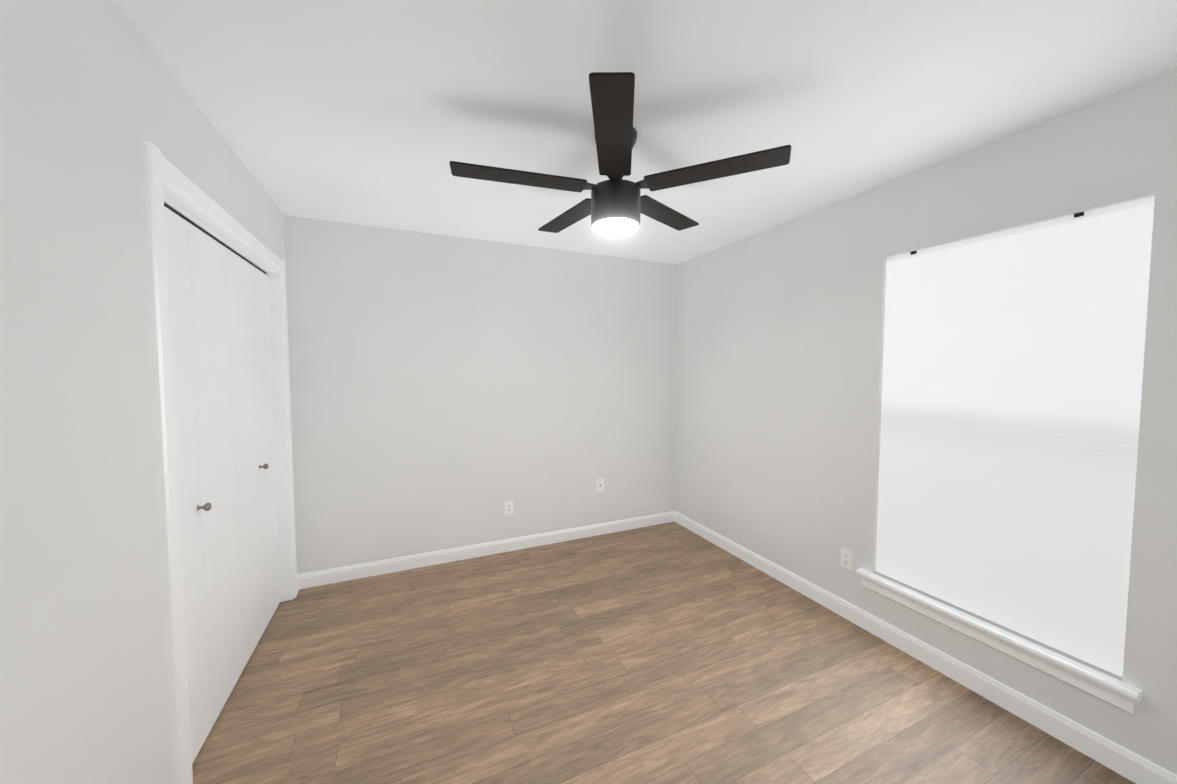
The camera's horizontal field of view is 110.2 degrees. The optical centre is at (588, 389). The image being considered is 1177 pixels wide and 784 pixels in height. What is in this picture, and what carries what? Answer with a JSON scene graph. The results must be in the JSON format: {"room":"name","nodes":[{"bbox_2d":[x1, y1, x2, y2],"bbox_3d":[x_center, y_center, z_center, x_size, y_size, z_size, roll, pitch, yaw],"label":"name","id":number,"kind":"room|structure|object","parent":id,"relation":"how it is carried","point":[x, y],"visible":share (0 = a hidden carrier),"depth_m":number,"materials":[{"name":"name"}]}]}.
{"room":"empty bedroom","nodes":[
{"label":"empty bedroom","id":0,"kind":"room"},
{"bbox_2d":[0,0,296,783],"bbox_3d":[-1.342,0.189,1.036,0.240,2.440,3.484,-1,3,-24],"label":"wall","id":1,"kind":"structure","parent":0,"point":[93,93],"depth_m":0.96,"materials":[{"name":"paint"}]},
{"bbox_2d":[142,139,297,783],"bbox_3d":[-1.663,0.300,1.913,0.154,2.130,1.505,-1,3,-24],"label":"trim","id":2,"kind":"structure","parent":1,"relation":"attached to","point":[166,179],"depth_m":1.31,"materials":[{"name":"white wood"}]},
{"bbox_2d":[164,199,280,763],"bbox_3d":[-1.656,0.336,1.918,0.073,2.035,1.333,-1,3,-24],"label":"closet door","id":3,"kind":"structure","parent":1,"relation":"in","point":[219,307],"depth_m":1.78,"materials":[{"name":"white wood"}]},
{"bbox_2d":[297,575,298,590],"bbox_3d":[-1.916,1.278,2.701,0.014,0.098,0.050,-1,3,-24],"label":"baseboard","id":4,"kind":"structure","parent":1,"relation":"attached to","point":[297,583],"depth_m":2.71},
{"bbox_2d":[284,215,676,573],"bbox_3d":[-0.624,0.075,3.323,3.630,2.440,0.120,-1,3,-24],"label":"wall","id":5,"kind":"structure","parent":0,"point":[448,392],"depth_m":3.12,"materials":[{"name":"paint"}]},
{"bbox_2d":[297,511,674,588],"bbox_3d":[-0.551,1.246,3.341,3.030,0.098,0.014,-1,3,-24],"label":"baseboard","id":6,"kind":"structure","parent":5,"relation":"attached to","point":[340,574],"depth_m":3.17,"materials":[{"name":"white wood"}]},
{"bbox_2d":[505,500,513,514],"bbox_3d":[-0.636,0.946,3.291,0.070,0.115,0.008,-1,3,-24],"label":"outlet","id":7,"kind":"object","parent":5,"relation":"attached to","point":[509,507],"visible":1,"depth_m":3.29,"materials":[{"name":"white plastic"}]},
{"bbox_2d":[596,478,603,491],"bbox_3d":[0.105,0.842,3.611,0.070,0.115,0.015,-1,3,-24],"label":"outlet","id":8,"kind":"object","parent":5,"relation":"attached to","point":[599,485],"visible":1,"depth_m":3.61,"materials":[{"name":"white plastic"}]},
{"bbox_2d":[114,0,1176,263],"bbox_3d":[0.107,-1.111,1.615,3.630,0.100,3.884,-1,3,-24],"label":"ceiling","id":9,"kind":"structure","parent":0,"point":[374,112],"depth_m":1.45,"materials":[{"name":"paint"}]},
{"bbox_2d":[449,72,790,235],"bbox_3d":[0.085,-0.867,1.750,1.282,0.400,1.270,-1,3,-24],"label":"fan","id":10,"kind":"object","parent":9,"relation":"hanging from","point":[616,204],"visible":1,"depth_m":1.61,"materials":[{"name":"black metal"}]},
{"bbox_2d":[192,522,1135,783],"bbox_3d":[0.107,1.425,1.741,3.630,0.100,3.884,-1,3,-24],"label":"floor","id":11,"kind":"structure","parent":0,"point":[671,653],"depth_m":1.87,"materials":[{"name":"brown wood"}]},
{"bbox_2d":[675,71,1176,774],"bbox_3d":[1.592,0.124,2.336,0.120,2.440,3.484,-1,3,-24],"label":"wall","id":12,"kind":"structure","parent":0,"point":[779,373],"depth_m":2.27,"materials":[{"name":"paint"}]},
{"bbox_2d":[840,547,852,570],"bbox_3d":[1.510,0.990,2.406,0.008,0.115,0.070,-1,3,-24],"label":"outlet","id":13,"kind":"object","parent":12,"relation":"attached to","point":[846,558],"visible":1,"depth_m":2.40,"materials":[{"name":"white plastic"}]},
{"bbox_2d":[674,511,1176,783],"bbox_3d":[1.534,1.295,2.361,0.014,0.098,3.470,-1,3,-24],"label":"baseboard","id":14,"kind":"structure","parent":12,"relation":"attached to","point":[1123,761],"depth_m":1.87,"materials":[{"name":"white wood"}]},
{"bbox_2d":[856,568,1142,714],"bbox_3d":[1.756,1.080,1.893,0.118,0.096,0.976,-1,3,-24],"label":"window sill","id":15,"kind":"structure","parent":12,"relation":"attached to","point":[1112,690],"depth_m":1.73,"materials":[{"name":"white wood"}]},
{"bbox_2d":[876,196,1154,676],"bbox_3d":[1.810,0.171,1.864,0.090,1.723,0.871,-1,3,-24],"label":"window blind","id":16,"kind":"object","parent":12,"relation":"in","point":[1013,363],"depth_m":1.72,"materials":[{"name":"white"}]}
]}

